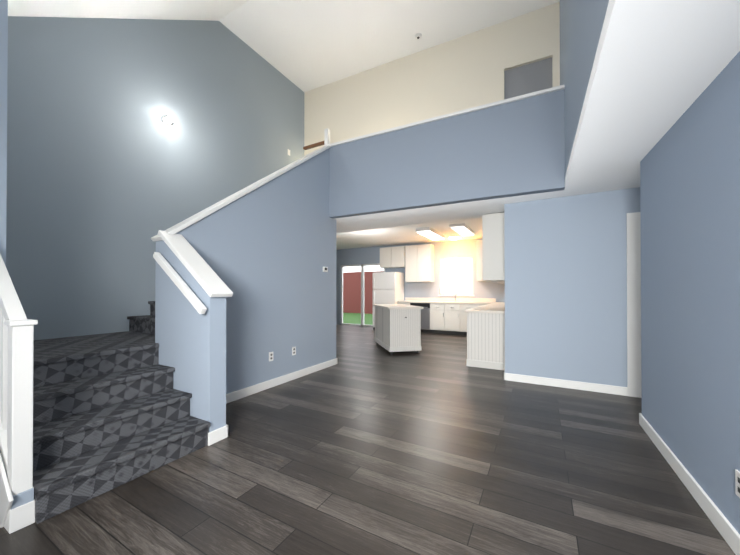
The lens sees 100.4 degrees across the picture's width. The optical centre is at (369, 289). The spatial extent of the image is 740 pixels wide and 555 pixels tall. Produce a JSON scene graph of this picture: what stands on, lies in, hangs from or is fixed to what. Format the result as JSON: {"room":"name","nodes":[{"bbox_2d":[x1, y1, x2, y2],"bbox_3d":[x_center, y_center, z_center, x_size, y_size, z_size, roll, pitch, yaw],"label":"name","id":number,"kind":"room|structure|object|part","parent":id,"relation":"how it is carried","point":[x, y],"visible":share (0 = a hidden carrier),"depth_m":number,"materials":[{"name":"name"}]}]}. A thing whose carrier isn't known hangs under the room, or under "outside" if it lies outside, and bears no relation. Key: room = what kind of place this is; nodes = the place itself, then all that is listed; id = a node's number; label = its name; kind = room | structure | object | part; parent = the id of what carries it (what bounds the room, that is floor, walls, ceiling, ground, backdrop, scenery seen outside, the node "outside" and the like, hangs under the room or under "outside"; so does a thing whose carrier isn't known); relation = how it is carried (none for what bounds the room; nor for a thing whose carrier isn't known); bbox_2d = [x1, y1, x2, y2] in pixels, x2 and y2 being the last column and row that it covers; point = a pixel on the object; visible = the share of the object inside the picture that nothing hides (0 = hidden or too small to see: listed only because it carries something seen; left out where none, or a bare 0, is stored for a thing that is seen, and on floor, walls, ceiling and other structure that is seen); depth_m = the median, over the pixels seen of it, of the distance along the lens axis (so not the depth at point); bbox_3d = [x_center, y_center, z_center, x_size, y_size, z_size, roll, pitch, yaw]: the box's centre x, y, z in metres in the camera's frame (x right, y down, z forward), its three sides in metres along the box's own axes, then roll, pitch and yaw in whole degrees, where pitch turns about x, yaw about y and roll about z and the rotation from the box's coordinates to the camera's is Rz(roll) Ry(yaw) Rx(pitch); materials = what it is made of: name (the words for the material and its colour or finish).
{"room":"empty living room","nodes":[
{"label":"empty living room","id":0,"kind":"room"},
{"bbox_2d":[0,0,7,265],"bbox_3d":[-2.908,-1.500,1.184,0.120,5.450,1.980,0,0,29],"label":"wall","id":1,"kind":"structure","parent":0,"point":[3,87],"depth_m":2.00,"materials":[{"name":"paint"}]},
{"bbox_2d":[0,452,33,530],"bbox_3d":[-2.098,0.867,1.760,0.720,0.723,0.080,0,0,29],"label":"wall","id":2,"kind":"structure","parent":0,"point":[23,498],"depth_m":1.59,"materials":[{"name":"paint"}]},
{"bbox_2d":[0,453,12,526],"bbox_3d":[-2.130,0.870,1.723,0.829,0.700,0.016,0,0,29],"label":"trim","id":3,"kind":"structure","parent":2,"relation":"attached to","point":[6,499],"depth_m":1.56,"materials":[{"name":"white wood"}]},
{"bbox_2d":[6,162,203,339],"bbox_3d":[-2.639,0.039,4.229,0.120,2.410,3.620,0,0,29],"label":"wall","id":4,"kind":"structure","parent":0,"point":[80,260],"depth_m":3.29,"materials":[{"name":"paint"}]},
{"bbox_2d":[8,0,248,20],"bbox_3d":[-3.323,-2.534,2.777,9.210,3.362,4.350,0,0,29],"label":"ceiling slope","id":5,"kind":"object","parent":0,"point":[213,10],"visible":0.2,"depth_m":3.47,"materials":[{"name":"white paint"}]},
{"bbox_2d":[7,16,303,208],"bbox_3d":[-2.317,-2.683,4.725,0.216,3.040,4.770,0,0,29],"label":"wall","id":6,"kind":"structure","parent":0,"point":[94,100],"depth_m":3.89,"materials":[{"name":"paint"}]},
{"bbox_3d":[-2.632,-2.207,4.033,0.096,0.123,0.120,0,0,29],"label":"sconce light","id":7,"kind":"part","parent":6,"relation":"part of","materials":[{"name":"white glass"}]},
{"bbox_2d":[162,241,225,431],"bbox_3d":[-1.537,0.379,2.678,0.690,1.711,0.145,0,0,29],"label":"wall","id":8,"kind":"structure","parent":0,"point":[193,347],"depth_m":2.55,"materials":[{"name":"paint"}]},
{"bbox_2d":[153,252,206,313],"bbox_3d":[-1.584,-0.066,2.577,0.717,0.523,0.082,0,0,29],"label":"railing","id":9,"kind":"object","parent":8,"relation":"attached to","point":[183,287],"visible":1,"depth_m":2.52,"materials":[{"name":"white wood"}]},
{"bbox_2d":[160,221,232,296],"bbox_3d":[-1.499,-0.234,2.658,0.719,0.596,0.199,0,0,29],"label":"trim","id":10,"kind":"structure","parent":8,"relation":"on","point":[203,273],"depth_m":2.64,"materials":[{"name":"white wood"}]},
{"bbox_2d":[208,424,228,438],"bbox_3d":[-1.478,1.185,2.732,0.676,0.100,0.016,0,0,29],"label":"baseboard","id":11,"kind":"structure","parent":8,"relation":"attached to","point":[223,432],"depth_m":2.52,"materials":[{"name":"white wood"}]},
{"bbox_2d":[155,148,335,393],"bbox_3d":[-1.270,-0.527,3.997,0.120,3.540,2.700,0,0,29],"label":"wall","id":12,"kind":"structure","parent":0,"point":[266,252],"depth_m":3.96,"materials":[{"name":"paint"}]},
{"bbox_2d":[151,139,329,241],"bbox_3d":[-1.336,-1.385,3.885,0.180,1.906,2.490,0,0,29],"label":"trim","id":13,"kind":"structure","parent":12,"relation":"on","point":[200,215],"depth_m":3.58,"materials":[{"name":"white wood"}]},
{"bbox_2d":[269,352,272,361],"bbox_3d":[-1.248,0.852,3.896,0.008,0.114,0.070,0,0,29],"label":"outlet","id":14,"kind":"object","parent":12,"relation":"attached to","point":[270,356],"visible":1,"depth_m":3.88,"materials":[{"name":"white plastic"}]},
{"bbox_2d":[226,358,337,403],"bbox_3d":[-1.172,1.193,4.024,0.016,0.100,2.571,0,0,29],"label":"baseboard","id":15,"kind":"structure","parent":12,"relation":"attached to","point":[242,393],"depth_m":3.96,"materials":[{"name":"white wood"}]},
{"bbox_2d":[292,346,295,355],"bbox_3d":[-1.049,0.854,4.255,0.008,0.114,0.070,0,0,29],"label":"outlet","id":16,"kind":"object","parent":12,"relation":"attached to","point":[293,350],"visible":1,"depth_m":4.25,"materials":[{"name":"white plastic"}]},
{"bbox_2d":[0,324,734,554],"bbox_3d":[-0.872,1.294,4.291,12.000,0.100,12.020,0,0,29],"label":"floor","id":17,"kind":"structure","parent":0,"point":[368,445],"depth_m":1.98,"materials":[{"name":"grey wood"}]},
{"bbox_2d":[0,254,37,533],"bbox_3d":[-2.093,0.459,1.760,0.722,1.540,0.100,0,0,29],"label":"stair railing","id":18,"kind":"object","parent":17,"relation":"on","point":[16,378],"visible":0.98,"depth_m":1.60,"materials":[{"name":"white wood"}]},
{"bbox_2d":[33,301,210,523],"bbox_3d":[-1.738,-0.095,3.637,2.020,2.670,3.530,0,0,29],"label":"carpeted stairs","id":19,"kind":"structure","parent":17,"relation":"on","point":[111,411],"depth_m":2.17,"materials":[{"name":"carpet"}]},
{"bbox_2d":[373,272,403,329],"bbox_3d":[0.577,0.379,9.761,0.780,1.800,0.760,0,0,29],"label":"fridge","id":20,"kind":"object","parent":17,"relation":"on","point":[388,287],"visible":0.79,"depth_m":9.50,"materials":[{"name":"white metal"}]},
{"bbox_2d":[373,304,422,354],"bbox_3d":[0.548,0.804,6.564,0.700,0.910,1.380,0,0,-12],"label":"island cart","id":21,"kind":"object","parent":17,"relation":"on","point":[397,327],"visible":1,"depth_m":5.95,"materials":[{"name":"white wood"}]},
{"bbox_2d":[397,294,495,334],"bbox_3d":[2.165,0.703,8.962,2.710,1.142,0.650,0,0,29],"label":"base cabinet","id":22,"kind":"object","parent":17,"relation":"on","point":[443,315],"visible":0.65,"depth_m":8.72,"materials":[{"name":"wood"}]},
{"bbox_2d":[466,314,504,369],"bbox_3d":[1.963,0.814,5.091,0.620,0.870,0.530,0,0,29],"label":"base cabinet","id":23,"kind":"object","parent":17,"relation":"on","point":[485,336],"depth_m":4.86,"materials":[{"name":"white wood"}]},
{"bbox_2d":[464,302,504,313],"bbox_3d":[2.806,0.369,6.630,0.640,0.040,4.104,0,0,29],"label":"countertop","id":24,"kind":"structure","parent":23,"relation":"on","point":[497,307],"depth_m":5.12,"materials":[{"name":"white stone"}]},
{"bbox_2d":[219,0,559,91],"bbox_3d":[0.240,-4.153,4.668,4.810,0.100,2.400,0,0,29],"label":"ceiling","id":25,"kind":"structure","parent":0,"point":[305,45],"depth_m":4.85,"materials":[{"name":"white paint"}]},
{"bbox_2d":[415,33,421,39],"bbox_3d":[0.782,-4.084,4.995,0.110,0.034,0.110,0,0,29],"label":"smoke detector","id":26,"kind":"object","parent":25,"relation":"attached to","point":[418,36],"visible":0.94,"depth_m":4.97,"materials":[{"name":"white plastic"}]},
{"bbox_2d":[336,217,481,249],"bbox_3d":[-0.099,-1.500,8.341,7.630,0.100,4.220,0,0,29],"label":"ceiling","id":27,"kind":"structure","parent":0,"point":[399,235],"depth_m":8.35,"materials":[{"name":"white paint"}]},
{"bbox_2d":[416,227,444,239],"bbox_3d":[1.563,-1.401,7.862,0.340,0.105,1.300,0,0,29],"label":"fluorescent ceiling light","id":28,"kind":"object","parent":27,"relation":"attached to","point":[429,232],"depth_m":7.61,"materials":[{"name":"white plastic"}]},
{"bbox_2d":[449,235,458,239],"bbox_3d":[2.306,-1.395,8.479,0.280,0.108,0.280,0,0,29],"label":"dome ceiling light","id":29,"kind":"object","parent":27,"relation":"attached to","point":[454,237],"visible":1,"depth_m":8.38,"materials":[{"name":"white glass"}]},
{"bbox_2d":[449,223,475,235],"bbox_3d":[2.262,-1.420,7.473,0.340,0.070,1.300,0,0,29],"label":"fluorescent ceiling light","id":30,"kind":"object","parent":27,"relation":"attached to","point":[462,229],"depth_m":7.23,"materials":[{"name":"white plastic"}]},
{"bbox_2d":[336,216,481,232],"bbox_3d":[-1.057,-1.307,6.515,7.530,0.310,0.100,0,0,29],"label":"beam","id":31,"kind":"structure","parent":0,"point":[413,224],"depth_m":5.45,"materials":[{"name":"white paint"}]},
{"bbox_2d":[336,238,504,324],"bbox_3d":[0.941,-0.079,10.099,7.530,2.720,0.120,0,0,29],"label":"wall","id":32,"kind":"structure","parent":0,"point":[442,249],"depth_m":9.47,"materials":[{"name":"paint"}]},
{"bbox_2d":[341,263,384,326],"bbox_3d":[-0.254,0.210,10.757,1.800,2.150,0.070,0,0,29],"label":"door frame","id":33,"kind":"structure","parent":32,"relation":"attached to","point":[362,294],"depth_m":10.74,"materials":[{"name":"metal"}]},
{"bbox_2d":[380,248,391,267],"bbox_3d":[0.575,-1.015,10.034,0.440,0.650,0.340,0,0,29],"label":"upper cabinet","id":34,"kind":"object","parent":32,"relation":"attached to","point":[385,253],"depth_m":9.88,"materials":[{"name":"white wood"}]},
{"bbox_2d":[392,246,403,267],"bbox_3d":[0.960,-1.016,9.820,0.440,0.650,0.340,0,0,29],"label":"upper cabinet","id":35,"kind":"object","parent":32,"relation":"attached to","point":[398,252],"depth_m":9.68,"materials":[{"name":"white wood"}]},
{"bbox_2d":[404,245,415,281],"bbox_3d":[1.349,-0.777,9.602,0.410,1.130,0.340,0,0,29],"label":"upper cabinet","id":36,"kind":"object","parent":32,"relation":"attached to","point":[409,251],"depth_m":9.47,"materials":[{"name":"white wood"}]},
{"bbox_2d":[416,244,433,281],"bbox_3d":[1.707,-0.779,9.403,0.410,1.130,0.340,0,0,29],"label":"upper cabinet","id":37,"kind":"object","parent":32,"relation":"attached to","point":[416,262],"depth_m":9.27,"materials":[{"name":"white wood"}]},
{"bbox_2d":[439,256,473,295],"bbox_3d":[2.563,-0.370,9.159,1.040,1.150,0.130,0,0,29],"label":"window","id":38,"kind":"structure","parent":32,"relation":"in","point":[456,282],"depth_m":9.17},
{"bbox_2d":[476,240,481,279],"bbox_3d":[3.359,-0.784,8.484,0.770,1.130,0.340,0,0,29],"label":"upper cabinet","id":39,"kind":"object","parent":32,"relation":"attached to","point":[478,242],"depth_m":8.48,"materials":[{"name":"white wood"}]},
{"bbox_2d":[304,2,559,155],"bbox_3d":[0.700,-2.808,5.456,4.540,2.780,0.340,0,0,29],"label":"wall","id":40,"kind":"structure","parent":0,"point":[460,73],"depth_m":5.20,"materials":[{"name":"beige paint"}]},
{"bbox_2d":[504,57,551,99],"bbox_3d":[2.374,-2.398,4.636,0.640,1.950,0.071,0,0,29],"label":"door frame","id":41,"kind":"structure","parent":40,"relation":"attached to","point":[528,78],"depth_m":4.62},
{"bbox_2d":[329,89,564,218],"bbox_3d":[0.818,-1.730,4.314,3.230,1.130,0.270,0,0,29],"label":"wall","id":42,"kind":"structure","parent":0,"point":[514,148],"depth_m":4.08,"materials":[{"name":"paint"}]},
{"bbox_2d":[303,141,323,149],"bbox_3d":[-0.930,-2.410,5.176,0.460,0.045,0.050,0,0,29],"label":"handrail","id":43,"kind":"object","parent":42,"relation":"attached to","point":[321,143],"visible":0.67,"depth_m":5.16,"materials":[{"name":"brown wood"}]},
{"bbox_2d":[324,85,564,146],"bbox_3d":[0.753,-2.455,4.355,3.380,0.320,0.329,0,0,29],"label":"trim","id":44,"kind":"structure","parent":42,"relation":"on","point":[326,131],"depth_m":4.10,"materials":[{"name":"white wood"}]},
{"bbox_2d":[333,190,563,231],"bbox_3d":[-1.077,-1.286,5.903,8.090,0.260,0.990,0,0,29],"label":"soffit","id":45,"kind":"structure","parent":0,"point":[442,212],"depth_m":4.75,"materials":[{"name":"white paint"}]},
{"bbox_2d":[504,187,640,386],"bbox_3d":[3.445,0.034,3.408,3.590,2.410,0.120,0,0,29],"label":"wall","id":46,"kind":"structure","parent":0,"point":[565,287],"depth_m":3.87,"materials":[{"name":"paint"}]},
{"bbox_2d":[504,371,627,395],"bbox_3d":[2.415,1.192,3.913,1.326,0.100,0.046,0,0,29],"label":"baseboard","id":47,"kind":"structure","parent":46,"relation":"attached to","point":[610,389],"depth_m":3.85,"materials":[{"name":"white wood"}]},
{"bbox_2d":[626,212,641,397],"bbox_3d":[3.415,0.178,3.343,0.980,2.120,0.020,0,0,29],"label":"door frame","id":48,"kind":"structure","parent":46,"relation":"attached to","point":[633,222],"depth_m":3.54,"materials":[{"name":"white wood"}]},
{"bbox_2d":[560,0,608,175],"bbox_3d":[1.232,-2.604,1.617,0.120,3.236,6.750,0,0,29],"label":"wall","id":49,"kind":"structure","parent":0,"point":[581,23],"depth_m":2.36,"materials":[{"name":"paint"}]},
{"bbox_2d":[563,0,739,196],"bbox_3d":[2.291,-1.091,0.641,2.910,0.376,6.090,0,0,29],"label":"ceiling","id":50,"kind":"structure","parent":0,"point":[659,66],"depth_m":1.59,"materials":[{"name":"white paint"}]},
{"bbox_2d":[640,51,739,533],"bbox_3d":[1.301,0.021,0.584,0.120,2.401,5.040,0,0,29],"label":"wall","id":51,"kind":"structure","parent":0,"point":[690,259],"depth_m":1.79,"materials":[{"name":"paint"}]},
{"bbox_2d":[639,413,739,554],"bbox_3d":[1.257,1.171,0.610,0.041,0.100,5.056,0,0,29],"label":"baseboard","id":52,"kind":"structure","parent":51,"relation":"attached to","point":[728,532],"depth_m":1.77,"materials":[{"name":"white wood"}]},
{"bbox_2d":[735,469,739,497],"bbox_3d":[1.688,0.896,1.405,0.008,0.114,0.070,0,0,29],"label":"outlet","id":53,"kind":"object","parent":51,"relation":"attached to","point":[737,482],"visible":1,"depth_m":1.42,"materials":[{"name":"white plastic"}]},
{"bbox_3d":[3.054,-0.103,6.275,0.120,2.720,4.510,0,0,29],"label":"wall","id":54,"kind":"structure","parent":0,"visible":0},
{"bbox_2d":[482,212,504,283],"bbox_3d":[2.018,-0.642,4.921,0.350,1.020,0.510,0,0,29],"label":"upper cabinet","id":55,"kind":"object","parent":54,"relation":"attached to","point":[493,250],"depth_m":4.71,"materials":[{"name":"white wood"}]},
{"label":"outside","id":56,"kind":"structure","parent":0,"visible":0},
{"bbox_2d":[343,313,372,324],"bbox_3d":[3.504,1.397,14.214,20.000,0.100,9.580,0,0,29],"label":"ground","id":57,"kind":"structure","parent":56,"point":[351,318],"depth_m":14.10,"materials":[{"name":"green plant"}]},
{"bbox_2d":[343,271,383,313],"bbox_3d":[-2.292,0.203,18.407,9.800,2.340,0.100,0,0,29],"label":"fence","id":58,"kind":"object","parent":57,"relation":"on","point":[351,292],"depth_m":17.50,"materials":[{"name":"red wood"}]}
]}

